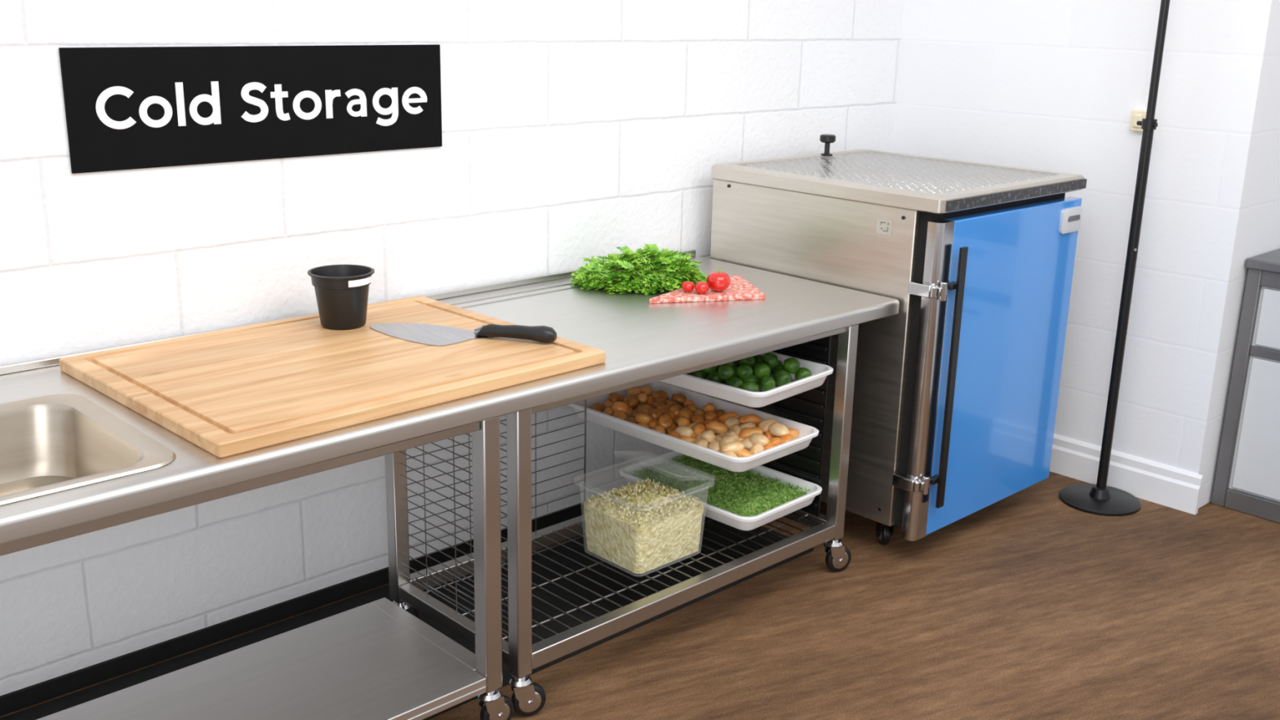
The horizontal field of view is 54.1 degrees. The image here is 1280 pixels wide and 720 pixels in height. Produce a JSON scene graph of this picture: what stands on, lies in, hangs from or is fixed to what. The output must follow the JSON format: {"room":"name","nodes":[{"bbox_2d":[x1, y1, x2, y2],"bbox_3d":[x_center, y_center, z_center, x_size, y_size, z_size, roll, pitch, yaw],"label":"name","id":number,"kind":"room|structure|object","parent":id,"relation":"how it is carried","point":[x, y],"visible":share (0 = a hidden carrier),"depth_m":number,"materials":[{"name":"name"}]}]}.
{"room":"commercial kitchen","nodes":[
{"label":"commercial kitchen","id":0,"kind":"room"},
{"bbox_2d":[0,0,904,696],"bbox_3d":[-0.846,-0.692,3.613,7.045,2.900,0.120,-14,22,-42],"label":"wall","id":1,"kind":"structure","parent":0,"point":[572,131],"depth_m":3.73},
{"bbox_2d":[58,44,442,173],"bbox_3d":[-0.988,-0.693,3.378,1.086,0.298,0.009,-14,22,-42],"label":"wall sign","id":2,"kind":"object","parent":1,"relation":"attached to","point":[135,107],"visible":1,"depth_m":3.31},
{"bbox_2d":[0,502,583,716],"bbox_3d":[-1.169,0.773,3.650,6.115,0.050,0.012,-14,22,-42],"label":"baseboard","id":3,"kind":"structure","parent":1,"relation":"attached to","point":[62,685],"depth_m":3.61,"materials":[{"name":"black rubber"}]},
{"bbox_2d":[0,249,695,374],"bbox_3d":[-1.047,-0.094,3.471,3.455,0.022,0.015,-14,22,-42],"label":"backsplash","id":4,"kind":"structure","parent":1,"relation":"attached to","point":[51,361],"depth_m":3.84,"materials":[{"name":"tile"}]},
{"bbox_2d":[0,471,1279,719],"bbox_3d":[1.254,1.261,2.416,7.800,0.100,5.470,-14,22,-42],"label":"floor","id":5,"kind":"structure","parent":0,"point":[1028,605],"depth_m":3.75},
{"bbox_2d":[0,416,513,719],"bbox_3d":[-1.149,0.629,2.704,1.795,0.850,0.578,-14,22,-42],"label":"frame","id":6,"kind":"object","parent":5,"relation":"on","point":[376,660],"visible":0.93,"depth_m":3.06,"materials":[{"name":"metal"}]},
{"bbox_2d":[36,597,486,719],"bbox_3d":[-1.144,0.892,2.779,1.694,0.040,0.540,-14,22,-42],"label":"shelf","id":7,"kind":"object","parent":6,"relation":"attached to","point":[376,660],"depth_m":3.09,"materials":[{"name":"metal"}]},
{"bbox_2d":[0,249,899,544],"bbox_3d":[-0.739,0.083,3.183,3.455,0.190,0.915,-14,22,-42],"label":"countertop","id":8,"kind":"structure","parent":6,"relation":"on","point":[72,454],"depth_m":2.92,"materials":[{"name":"metal"}]},
{"bbox_2d":[0,393,175,505],"bbox_3d":[-1.344,0.273,2.500,0.660,0.174,0.594,-14,22,-42],"label":"sink basin","id":9,"kind":"object","parent":8,"relation":"in","point":[54,444],"depth_m":2.77,"materials":[{"name":"metal"}]},
{"bbox_2d":[58,295,605,457],"bbox_3d":[-0.751,0.001,3.142,1.080,0.032,0.841,-14,22,-42],"label":"cutting board","id":10,"kind":"object","parent":8,"relation":"on","point":[229,392],"visible":0.98,"depth_m":2.99,"materials":[{"name":"brown wood"}]},
{"bbox_2d":[307,264,374,329],"bbox_3d":[-0.806,-0.168,3.396,0.176,0.150,0.176,-14,22,-42],"label":"plastic pot","id":11,"kind":"object","parent":10,"relation":"on","point":[341,291],"visible":1,"depth_m":3.35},
{"bbox_2d":[369,323,556,346],"bbox_3d":[-0.489,-0.079,3.304,0.527,0.045,0.181,7,17,20],"label":"kitchen knife","id":12,"kind":"object","parent":10,"relation":"on","point":[426,334],"visible":1,"depth_m":3.30,"materials":[{"name":"metal"}]},
{"bbox_2d":[568,243,706,294],"bbox_3d":[0.005,-0.310,4.109,0.487,0.128,0.320,-1,16,-9],"label":"salad greens","id":13,"kind":"object","parent":8,"relation":"on","point":[645,270],"visible":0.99,"depth_m":4.04,"materials":[{"name":"green plant"}]},
{"bbox_2d":[648,274,765,303],"bbox_3d":[0.245,-0.213,3.997,0.491,0.016,0.260,-14,22,-42],"label":"meat","id":14,"kind":"object","parent":8,"relation":"on","point":[739,288],"visible":0.7,"depth_m":3.95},
{"bbox_2d":[681,279,694,292],"bbox_3d":[0.152,-0.234,3.959,0.042,0.041,0.042,-14,22,-42],"label":"tomato","id":15,"kind":"object","parent":14,"relation":"on","point":[688,286],"visible":1,"depth_m":3.94,"materials":[{"name":"red plant"}]},
{"bbox_2d":[694,280,709,293],"bbox_3d":[0.196,-0.230,3.943,0.046,0.044,0.046,-14,22,-42],"label":"tomato","id":16,"kind":"object","parent":14,"relation":"on","point":[701,287],"visible":1,"depth_m":3.93,"materials":[{"name":"red plant"}]},
{"bbox_2d":[706,268,730,291],"bbox_3d":[0.250,-0.254,3.976,0.076,0.073,0.076,-14,22,-42],"label":"tomato","id":17,"kind":"object","parent":14,"relation":"on","point":[717,281],"visible":0.98,"depth_m":3.95,"materials":[{"name":"red plant"}]},
{"bbox_2d":[0,515,813,719],"bbox_3d":[-0.982,0.894,3.318,3.700,0.009,0.720,-14,22,-42],"label":"shelf","id":18,"kind":"object","parent":5,"relation":"on","point":[86,695],"visible":0.29,"depth_m":3.88,"materials":[{"name":"metal"}]},
{"bbox_2d":[384,324,858,716],"bbox_3d":[-0.006,0.344,3.788,1.403,0.851,0.627,-14,22,-42],"label":"cart","id":19,"kind":"object","parent":5,"relation":"on","point":[809,407],"visible":0.51,"depth_m":3.58,"materials":[{"name":"metal"}]},
{"bbox_2d":[415,511,822,639],"bbox_3d":[-0.027,0.584,3.846,1.275,0.011,0.525,-14,22,-42],"label":"wire shelf","id":20,"kind":"object","parent":19,"relation":"attached to","point":[814,517],"depth_m":3.70,"materials":[{"name":"metal"}]},
{"bbox_2d":[568,381,818,471],"bbox_3d":[0.160,0.203,4.049,0.433,0.055,0.781,-14,22,-42],"label":"serving tray","id":21,"kind":"object","parent":19,"relation":"on","point":[806,433],"visible":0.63,"depth_m":3.95,"materials":[{"name":"white plastic"}]},
{"bbox_2d":[591,402,604,412],"bbox_3d":[-0.139,0.165,4.170,0.045,0.039,0.054,3,16,4],"label":"potato","id":22,"kind":"object","parent":21,"relation":"on","point":[597,406],"visible":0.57,"depth_m":4.15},
{"bbox_2d":[602,406,613,416],"bbox_3d":[-0.102,0.175,4.136,0.042,0.036,0.048,16,22,42],"label":"potato","id":23,"kind":"object","parent":21,"relation":"on","point":[608,411],"visible":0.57,"depth_m":4.12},
{"bbox_2d":[603,400,613,408],"bbox_3d":[-0.102,0.150,4.220,0.044,0.033,0.039,-3,17,-14],"label":"potato","id":24,"kind":"object","parent":21,"relation":"on","point":[607,403],"visible":0.46,"depth_m":4.20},
{"bbox_2d":[608,392,619,402],"bbox_3d":[-0.087,0.129,4.219,0.038,0.034,0.045,-11,20,-36],"label":"potato","id":25,"kind":"object","parent":24,"relation":"on","point":[612,397],"visible":0.87,"depth_m":4.21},
{"bbox_2d":[611,401,628,413],"bbox_3d":[-0.066,0.156,4.123,0.054,0.041,0.048,14,21,38],"label":"potato","id":26,"kind":"object","parent":21,"relation":"on","point":[621,406],"visible":0.88,"depth_m":4.11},
{"bbox_2d":[613,411,627,420],"bbox_3d":[-0.065,0.188,4.092,0.048,0.042,0.054,-3,17,-15],"label":"potato","id":27,"kind":"object","parent":21,"relation":"on","point":[620,415],"visible":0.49,"depth_m":4.08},
{"bbox_2d":[622,394,638,408],"bbox_3d":[-0.030,0.139,4.183,0.058,0.046,0.051,-12,21,-38],"label":"potato","id":28,"kind":"object","parent":21,"relation":"on","point":[631,400],"visible":0.91,"depth_m":4.17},
{"bbox_2d":[625,416,637,423],"bbox_3d":[-0.021,0.205,4.036,0.062,0.043,0.050,-3,17,-16],"label":"potato","id":29,"kind":"object","parent":21,"relation":"on","point":[632,420],"visible":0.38,"depth_m":4.02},
{"bbox_2d":[626,387,642,395],"bbox_3d":[-0.017,0.114,4.274,0.054,0.043,0.049,16,22,41],"label":"potato","id":30,"kind":"object","parent":21,"relation":"on","point":[636,391],"visible":0.52,"depth_m":4.26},
{"bbox_2d":[637,392,648,402],"bbox_3d":[0.007,0.127,4.229,0.041,0.033,0.037,9,18,25],"label":"potato","id":31,"kind":"object","parent":21,"relation":"on","point":[642,397],"visible":0.91,"depth_m":4.22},
{"bbox_2d":[634,412,653,424],"bbox_3d":[0.012,0.189,4.020,0.050,0.042,0.062,-14,22,-42],"label":"potato","id":32,"kind":"object","parent":21,"relation":"in","point":[646,417],"visible":0.96,"depth_m":4.00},
{"bbox_2d":[636,404,653,413],"bbox_3d":[0.017,0.167,4.093,0.056,0.045,0.050,5,16,14],"label":"potato","id":33,"kind":"object","parent":21,"relation":"on","point":[644,408],"visible":0.51,"depth_m":4.08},
{"bbox_2d":[640,386,653,395],"bbox_3d":[0.020,0.107,4.301,0.046,0.036,0.042,11,18,30],"label":"potato","id":34,"kind":"object","parent":21,"relation":"in","point":[647,389],"visible":0.7,"depth_m":4.29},
{"bbox_2d":[645,395,654,405],"bbox_3d":[0.038,0.145,4.247,0.049,0.044,0.053,-4,17,-18],"label":"potato","id":35,"kind":"object","parent":21,"relation":"on","point":[650,401],"visible":0.43,"depth_m":4.23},
{"bbox_2d":[647,419,657,429],"bbox_3d":[0.042,0.210,4.026,0.044,0.039,0.048,-7,18,-27],"label":"potato","id":36,"kind":"object","parent":21,"relation":"on","point":[655,423],"visible":0.42,"depth_m":4.01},
{"bbox_2d":[648,408,662,420],"bbox_3d":[0.048,0.179,4.051,0.051,0.041,0.056,-4,17,-18],"label":"potato","id":37,"kind":"object","parent":21,"relation":"in","point":[656,413],"visible":0.73,"depth_m":4.03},
{"bbox_2d":[651,401,665,408],"bbox_3d":[0.062,0.153,4.145,0.040,0.034,0.048,-7,18,-27],"label":"potato","id":38,"kind":"object","parent":21,"relation":"in","point":[655,404],"visible":0.56,"depth_m":4.13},
{"bbox_2d":[651,425,666,433],"bbox_3d":[0.057,0.228,3.966,0.050,0.041,0.045,-5,17,-21],"label":"potato","id":39,"kind":"object","parent":21,"relation":"on","point":[660,428],"visible":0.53,"depth_m":3.95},
{"bbox_2d":[652,390,667,401],"bbox_3d":[0.070,0.126,4.241,0.049,0.044,0.059,11,19,31],"label":"potato","id":40,"kind":"object","parent":21,"relation":"in","point":[660,393],"visible":0.66,"depth_m":4.22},
{"bbox_2d":[654,396,666,404],"bbox_3d":[0.070,0.141,4.190,0.038,0.034,0.047,0,16,-3],"label":"potato","id":41,"kind":"object","parent":21,"relation":"on","point":[657,399],"visible":0.59,"depth_m":4.17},
{"bbox_2d":[657,404,669,413],"bbox_3d":[0.077,0.168,4.094,0.046,0.042,0.053,-4,17,-18],"label":"potato","id":42,"kind":"object","parent":21,"relation":"on","point":[663,408],"visible":0.46,"depth_m":4.08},
{"bbox_2d":[657,413,673,430],"bbox_3d":[0.081,0.196,3.990,0.049,0.045,0.057,1,16,0],"label":"potato","id":43,"kind":"object","parent":21,"relation":"in","point":[665,420],"visible":1,"depth_m":3.97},
{"bbox_2d":[662,410,674,419],"bbox_3d":[0.093,0.180,4.054,0.040,0.033,0.048,7,17,19],"label":"potato","id":44,"kind":"object","parent":21,"relation":"in","point":[671,413],"visible":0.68,"depth_m":4.04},
{"bbox_2d":[665,422,677,434],"bbox_3d":[0.101,0.222,3.989,0.042,0.040,0.048,5,16,14],"label":"potato","id":45,"kind":"object","parent":21,"relation":"on","point":[673,426],"visible":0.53,"depth_m":3.97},
{"bbox_2d":[667,429,679,438],"bbox_3d":[0.112,0.243,3.916,0.043,0.041,0.071,-5,17,-21],"label":"bean","id":46,"kind":"object","parent":21,"relation":"on","point":[672,433],"visible":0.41,"depth_m":3.90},
{"bbox_2d":[674,426,693,436],"bbox_3d":[0.137,0.224,3.903,0.045,0.043,0.072,-11,20,-38],"label":"bean","id":47,"kind":"object","parent":46,"relation":"on","point":[688,431],"visible":0.94,"depth_m":3.88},
{"bbox_2d":[669,404,683,416],"bbox_3d":[0.120,0.169,4.093,0.052,0.046,0.060,1,15,-4],"label":"potato","id":48,"kind":"object","parent":21,"relation":"on","point":[675,408],"visible":0.57,"depth_m":4.07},
{"bbox_2d":[671,393,686,404],"bbox_3d":[0.131,0.132,4.223,0.054,0.042,0.047,3,16,5],"label":"potato","id":49,"kind":"object","parent":21,"relation":"on","point":[680,398],"visible":0.86,"depth_m":4.21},
{"bbox_2d":[676,417,689,426],"bbox_3d":[0.139,0.200,3.987,0.040,0.037,0.044,0,16,-6],"label":"potato","id":50,"kind":"object","parent":21,"relation":"on","point":[682,421],"visible":0.7,"depth_m":3.97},
{"bbox_2d":[678,407,694,420],"bbox_3d":[0.151,0.179,4.061,0.051,0.044,0.063,-6,19,-21],"label":"potato","id":51,"kind":"object","parent":21,"relation":"in","point":[686,412],"visible":0.58,"depth_m":4.04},
{"bbox_2d":[678,435,697,443],"bbox_3d":[0.144,0.254,3.882,0.069,0.040,0.044,-4,17,-17],"label":"bean","id":52,"kind":"object","parent":21,"relation":"on","point":[691,439],"visible":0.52,"depth_m":3.87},
{"bbox_2d":[684,400,694,406],"bbox_3d":[0.163,0.149,4.167,0.040,0.034,0.037,-13,21,-40],"label":"potato","id":53,"kind":"object","parent":21,"relation":"on","point":[687,402],"visible":0.48,"depth_m":4.16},
{"bbox_2d":[684,404,696,413],"bbox_3d":[0.164,0.161,4.121,0.043,0.038,0.052,4,16,8],"label":"potato","id":54,"kind":"object","parent":21,"relation":"in","point":[691,406],"visible":0.54,"depth_m":4.10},
{"bbox_2d":[690,413,703,424],"bbox_3d":[0.183,0.193,4.015,0.042,0.036,0.053,3,16,7],"label":"potato","id":55,"kind":"object","parent":21,"relation":"in","point":[698,419],"visible":0.69,"depth_m":4.00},
{"bbox_2d":[692,423,705,435],"bbox_3d":[0.184,0.219,3.925,0.042,0.040,0.071,2,16,2],"label":"potato","id":56,"kind":"object","parent":21,"relation":"on","point":[698,428],"visible":0.84,"depth_m":3.90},
{"bbox_2d":[694,407,704,414],"bbox_3d":[0.189,0.177,4.150,0.059,0.046,0.050,-3,17,-15],"label":"potato","id":57,"kind":"object","parent":21,"relation":"on","point":[699,411],"visible":0.38,"depth_m":4.13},
{"bbox_2d":[693,438,709,448],"bbox_3d":[0.188,0.262,3.858,0.046,0.040,0.076,7,17,18],"label":"bean","id":58,"kind":"object","parent":21,"relation":"on","point":[700,442],"visible":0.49,"depth_m":3.84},
{"bbox_2d":[700,429,715,442],"bbox_3d":[0.209,0.234,3.873,0.044,0.041,0.068,-2,16,-12],"label":"bean","id":59,"kind":"object","parent":21,"relation":"in","point":[708,435],"visible":1,"depth_m":3.85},
{"bbox_2d":[702,403,715,413],"bbox_3d":[0.228,0.159,4.137,0.038,0.033,0.043,15,21,39],"label":"potato","id":60,"kind":"object","parent":21,"relation":"on","point":[708,406],"visible":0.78,"depth_m":4.12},
{"bbox_2d":[703,411,716,421],"bbox_3d":[0.227,0.185,4.047,0.043,0.040,0.047,-6,18,-25],"label":"potato","id":61,"kind":"object","parent":21,"relation":"in","point":[709,415],"visible":0.74,"depth_m":4.03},
{"bbox_2d":[708,440,719,452],"bbox_3d":[0.231,0.268,3.838,0.050,0.041,0.070,-6,18,-24],"label":"bean","id":62,"kind":"object","parent":21,"relation":"on","point":[714,445],"visible":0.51,"depth_m":3.82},
{"bbox_2d":[705,420,728,434],"bbox_3d":[0.241,0.214,3.945,0.073,0.046,0.049,0,16,-4],"label":"bean","id":63,"kind":"object","parent":21,"relation":"in","point":[717,427],"visible":0.91,"depth_m":3.93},
{"bbox_2d":[712,408,725,417],"bbox_3d":[0.256,0.186,4.126,0.060,0.045,0.050,-6,17,-23],"label":"potato","id":64,"kind":"object","parent":21,"relation":"on","point":[719,412],"visible":0.34,"depth_m":4.11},
{"bbox_2d":[720,451,737,457],"bbox_3d":[0.266,0.289,3.763,0.045,0.039,0.072,-14,22,-41],"label":"bean","id":65,"kind":"object","parent":21,"relation":"on","point":[731,454],"visible":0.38,"depth_m":3.74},
{"bbox_2d":[720,441,744,454],"bbox_3d":[0.278,0.266,3.770,0.074,0.038,0.046,-5,17,-20],"label":"bean","id":66,"kind":"object","parent":65,"relation":"on","point":[735,447],"visible":1,"depth_m":3.75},
{"bbox_2d":[724,416,739,429],"bbox_3d":[0.292,0.204,3.986,0.047,0.039,0.076,7,17,18],"label":"bean","id":67,"kind":"object","parent":21,"relation":"in","point":[731,421],"visible":0.65,"depth_m":3.97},
{"bbox_2d":[728,424,742,434],"bbox_3d":[0.303,0.222,3.920,0.045,0.038,0.065,-4,17,-18],"label":"bean","id":68,"kind":"object","parent":21,"relation":"in","point":[735,428],"visible":0.57,"depth_m":3.90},
{"bbox_2d":[736,448,754,457],"bbox_3d":[0.314,0.288,3.775,0.071,0.047,0.047,3,16,6],"label":"bean","id":69,"kind":"object","parent":21,"relation":"on","point":[744,452],"visible":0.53,"depth_m":3.76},
{"bbox_2d":[740,437,753,450],"bbox_3d":[0.344,0.263,3.865,0.071,0.044,0.049,-1,16,-10],"label":"bean","id":70,"kind":"object","parent":21,"relation":"on","point":[748,444],"visible":0.49,"depth_m":3.85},
{"bbox_2d":[737,426,763,439],"bbox_3d":[0.341,0.231,3.895,0.079,0.045,0.052,-3,17,-14],"label":"bean","id":71,"kind":"object","parent":21,"relation":"in","point":[745,433],"visible":0.64,"depth_m":3.88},
{"bbox_2d":[738,413,762,425],"bbox_3d":[0.353,0.196,4.018,0.081,0.045,0.048,-2,16,-12],"label":"bean","id":72,"kind":"object","parent":21,"relation":"in","point":[755,419],"visible":0.66,"depth_m":4.00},
{"bbox_2d":[749,443,764,453],"bbox_3d":[0.354,0.277,3.816,0.044,0.040,0.063,5,16,13],"label":"bean","id":73,"kind":"object","parent":21,"relation":"on","point":[755,448],"visible":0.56,"depth_m":3.81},
{"bbox_2d":[749,432,768,446],"bbox_3d":[0.365,0.246,3.847,0.044,0.038,0.073,-12,21,-38],"label":"bean","id":74,"kind":"object","parent":21,"relation":"in","point":[757,437],"visible":0.95,"depth_m":3.83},
{"bbox_2d":[758,418,778,432],"bbox_3d":[0.406,0.209,3.974,0.077,0.042,0.048,-14,22,-43],"label":"bean","id":75,"kind":"object","parent":21,"relation":"in","point":[764,424],"visible":0.71,"depth_m":3.96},
{"bbox_2d":[763,430,775,439],"bbox_3d":[0.409,0.239,3.954,0.042,0.042,0.068,10,18,27],"label":"bean","id":76,"kind":"object","parent":21,"relation":"on","point":[767,433],"visible":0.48,"depth_m":3.93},
{"bbox_2d":[763,441,775,450],"bbox_3d":[0.387,0.268,3.852,0.046,0.043,0.077,-5,17,-21],"label":"bean","id":77,"kind":"object","parent":21,"relation":"on","point":[770,445],"visible":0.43,"depth_m":3.83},
{"bbox_2d":[768,437,782,445],"bbox_3d":[0.418,0.260,3.882,0.073,0.041,0.043,-9,19,-32],"label":"bean","id":78,"kind":"object","parent":21,"relation":"on","point":[775,441],"visible":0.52,"depth_m":3.87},
{"bbox_2d":[768,422,790,437],"bbox_3d":[0.435,0.222,3.934,0.074,0.047,0.052,10,18,28],"label":"bean","id":79,"kind":"object","parent":21,"relation":"in","point":[777,429],"visible":0.98,"depth_m":3.92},
{"bbox_2d":[779,434,795,443],"bbox_3d":[0.459,0.251,3.916,0.052,0.047,0.078,3,16,5],"label":"bean","id":80,"kind":"object","parent":21,"relation":"on","point":[786,437],"visible":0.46,"depth_m":3.89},
{"bbox_2d":[775,427,799,439],"bbox_3d":[0.465,0.239,3.959,0.081,0.045,0.048,-2,16,-11],"label":"bean","id":81,"kind":"object","parent":21,"relation":"on","point":[794,433],"visible":0.39,"depth_m":3.95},
{"bbox_3d":[0.304,0.254,3.894,0.077,0.040,0.047,9,10,-13],"label":"bean","id":82,"kind":"object","parent":21,"relation":"on","visible":0},
{"bbox_2d":[724,430,738,441],"bbox_3d":[0.281,0.235,3.870,0.043,0.038,0.064,-4,17,-16],"label":"bean","id":83,"kind":"object","parent":82,"relation":"on","point":[732,433],"visible":0.59,"depth_m":3.85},
{"label":"bean","id":84,"kind":"object","parent":21,"relation":"on","visible":0},
{"bbox_2d":[720,435,734,447],"bbox_3d":[0.266,0.254,3.812,0.046,0.042,0.076,3,16,4],"label":"bean","id":85,"kind":"object","parent":84,"relation":"on","point":[725,439],"visible":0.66,"depth_m":3.80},
{"label":"bean","id":86,"kind":"object","parent":21,"relation":"on","visible":0},
{"bbox_2d":[717,412,739,422],"bbox_3d":[0.287,0.189,4.037,0.069,0.043,0.046,-3,17,-16],"label":"bean","id":87,"kind":"object","parent":86,"relation":"on","point":[722,418],"visible":0.6,"depth_m":4.02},
{"label":"bean","id":88,"kind":"object","parent":21,"relation":"on","visible":0},
{"bbox_2d":[739,421,755,429],"bbox_3d":[0.336,0.214,3.953,0.043,0.039,0.066,10,18,29],"label":"bean","id":89,"kind":"object","parent":88,"relation":"on","point":[748,424],"visible":0.53,"depth_m":3.94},
{"bbox_2d":[618,450,822,530],"bbox_3d":[0.258,0.413,4.103,0.417,0.055,0.590,-14,22,-42],"label":"serving tray","id":90,"kind":"object","parent":19,"relation":"on","point":[740,522],"visible":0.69,"depth_m":4.00,"materials":[{"name":"white plastic"}]},
{"bbox_2d":[631,454,809,516],"bbox_3d":[0.258,0.406,4.101,0.346,0.060,0.519,-14,22,-42],"label":"chopped herbs","id":91,"kind":"object","parent":90,"relation":"in","point":[744,494],"visible":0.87,"depth_m":4.05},
{"bbox_2d":[658,351,833,407],"bbox_3d":[0.225,0.019,3.999,0.700,0.055,0.410,15,21,40],"label":"serving tray","id":92,"kind":"object","parent":19,"relation":"on","point":[820,372],"visible":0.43,"depth_m":3.78,"materials":[{"name":"white plastic"}]},
{"bbox_2d":[689,369,706,378],"bbox_3d":[0.181,0.045,3.888,0.053,0.052,0.054,4,16,11],"label":"sprout","id":93,"kind":"object","parent":92,"relation":"on","point":[700,374],"visible":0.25,"depth_m":3.87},
{"bbox_2d":[702,365,717,373],"bbox_3d":[0.215,0.019,3.871,0.051,0.051,0.052,8,17,22],"label":"sprout","id":94,"kind":"object","parent":92,"relation":"in","point":[708,371],"visible":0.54,"depth_m":3.85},
{"bbox_2d":[707,370,724,383],"bbox_3d":[0.234,0.057,3.853,0.050,0.048,0.049,-5,17,-21],"label":"sprout","id":95,"kind":"object","parent":92,"relation":"on","point":[713,375],"visible":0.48,"depth_m":3.83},
{"bbox_2d":[717,364,734,380],"bbox_3d":[0.262,0.037,3.810,0.052,0.050,0.050,0,16,-6],"label":"sprout","id":96,"kind":"object","parent":92,"relation":"on","point":[725,371],"visible":1,"depth_m":3.79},
{"bbox_2d":[727,376,743,388],"bbox_3d":[0.289,0.075,3.794,0.050,0.049,0.050,10,18,28],"label":"sprout","id":97,"kind":"object","parent":92,"relation":"on","point":[736,382],"visible":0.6,"depth_m":3.77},
{"bbox_2d":[736,364,753,379],"bbox_3d":[0.319,0.037,3.815,0.050,0.049,0.048,-10,20,-35],"label":"sprout","id":98,"kind":"object","parent":92,"relation":"in","point":[744,371],"visible":1,"depth_m":3.80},
{"bbox_2d":[737,356,755,367],"bbox_3d":[0.333,0.005,3.924,0.055,0.053,0.055,13,20,36],"label":"sprout","id":99,"kind":"object","parent":92,"relation":"on","point":[750,361],"visible":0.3,"depth_m":3.90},
{"bbox_2d":[741,381,758,391],"bbox_3d":[0.329,0.088,3.750,0.053,0.052,0.055,4,16,9],"label":"sprout","id":100,"kind":"object","parent":92,"relation":"on","point":[752,386],"visible":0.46,"depth_m":3.73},
{"bbox_2d":[742,374,758,385],"bbox_3d":[0.335,0.068,3.825,0.049,0.051,0.052,14,20,37],"label":"sprout","id":101,"kind":"object","parent":92,"relation":"on","point":[753,378],"visible":0.47,"depth_m":3.81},
{"bbox_2d":[753,354,762,363],"bbox_3d":[0.381,0.007,4.037,0.051,0.049,0.050,-1,16,-7],"label":"sprout","id":102,"kind":"object","parent":92,"relation":"on","point":[758,358],"visible":0.27,"depth_m":4.02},
{"bbox_2d":[753,362,770,378],"bbox_3d":[0.372,0.033,3.833,0.052,0.051,0.052,14,20,37],"label":"sprout","id":103,"kind":"object","parent":92,"relation":"on","point":[761,369],"visible":0.91,"depth_m":3.81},
{"bbox_2d":[758,375,775,391],"bbox_3d":[0.386,0.072,3.809,0.049,0.050,0.050,-4,17,-17],"label":"sprout","id":104,"kind":"object","parent":92,"relation":"on","point":[766,383],"visible":0.88,"depth_m":3.79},
{"bbox_2d":[762,352,777,368],"bbox_3d":[0.409,0.002,3.941,0.050,0.051,0.051,-3,16,-14],"label":"sprout","id":105,"kind":"object","parent":92,"relation":"in","point":[771,359],"visible":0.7,"depth_m":3.92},
{"bbox_2d":[770,360,782,374],"bbox_3d":[0.429,0.023,3.989,0.050,0.051,0.052,5,16,11],"label":"sprout","id":106,"kind":"object","parent":92,"relation":"on","point":[780,362],"visible":0.17,"depth_m":3.97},
{"bbox_2d":[773,364,784,375],"bbox_3d":[0.444,0.041,3.926,0.053,0.052,0.051,4,16,9],"label":"sprout","id":107,"kind":"object","parent":92,"relation":"on","point":[779,367],"visible":0.35,"depth_m":3.91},
{"bbox_2d":[773,369,791,386],"bbox_3d":[0.440,0.057,3.871,0.054,0.055,0.053,-14,22,-42],"label":"sprout","id":108,"kind":"object","parent":92,"relation":"on","point":[782,377],"visible":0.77,"depth_m":3.85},
{"bbox_2d":[783,357,799,373],"bbox_3d":[0.471,0.018,3.894,0.051,0.052,0.053,9,18,26],"label":"sprout","id":109,"kind":"object","parent":92,"relation":"in","point":[791,365],"visible":0.98,"depth_m":3.88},
{"bbox_2d":[794,367,811,380],"bbox_3d":[0.508,0.048,3.908,0.053,0.050,0.051,-2,16,-13],"label":"sprout","id":110,"kind":"object","parent":92,"relation":"on","point":[803,372],"visible":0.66,"depth_m":3.89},
{"bbox_3d":[0.012,0.447,3.789,0.331,0.285,0.304,-14,22,-42],"label":"food container","id":111,"kind":"object","parent":19,"relation":"on","visible":0},
{"bbox_2d":[582,476,704,573],"bbox_3d":[0.010,0.495,3.802,0.282,0.172,0.259,-14,22,-42],"label":"grain","id":112,"kind":"object","parent":111,"relation":"in","point":[641,527],"visible":1,"depth_m":3.73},
{"bbox_2d":[710,133,1086,545],"bbox_3d":[0.911,-0.116,4.608,0.915,1.322,0.998,-14,22,-42],"label":"refrigerator","id":113,"kind":"object","parent":5,"relation":"on","point":[956,391],"visible":0.74,"depth_m":4.21,"materials":[{"name":"metal"}]},
{"bbox_2d":[1058,0,1169,516],"bbox_3d":[1.782,-0.662,4.446,0.296,2.500,0.296,-14,22,-42],"label":"pole stand","id":114,"kind":"object","parent":5,"relation":"on","point":[1098,499],"visible":1,"depth_m":4.60,"materials":[{"name":"black paint"}]},
{"bbox_2d":[1211,248,1279,523],"bbox_3d":[2.733,0.139,4.533,0.640,0.955,0.955,-14,22,-42],"label":"storage cabinet","id":115,"kind":"object","parent":5,"relation":"on","point":[1247,477],"visible":1,"depth_m":4.61,"materials":[{"name":"grey metal"}]},
{"bbox_2d":[1244,248,1279,273],"bbox_3d":[2.743,-0.303,4.406,0.640,0.035,0.955,-14,22,-42],"label":"countertop","id":116,"kind":"structure","parent":115,"relation":"on","point":[1269,261],"depth_m":4.50,"materials":[{"name":"grey metal"}]},
{"bbox_2d":[892,0,1279,508],"bbox_3d":[1.925,-1.059,5.116,0.900,2.900,1.470,-14,22,-42],"label":"wall","id":117,"kind":"structure","parent":0,"point":[1045,85],"depth_m":4.69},
{"bbox_2d":[1049,434,1203,515],"bbox_3d":[1.567,0.344,5.181,0.022,0.152,1.488,-14,22,-42],"label":"baseboard","id":118,"kind":"structure","parent":117,"relation":"attached to","point":[1173,487],"depth_m":4.83,"materials":[{"name":"white paint"}]},
{"bbox_2d":[1129,109,1146,131],"bbox_3d":[1.821,-0.873,4.576,0.036,0.075,0.057,-14,22,-42],"label":"light switch","id":119,"kind":"object","parent":117,"relation":"attached to","point":[1136,115],"visible":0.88,"depth_m":4.57,"materials":[{"name":"beige plastic"}]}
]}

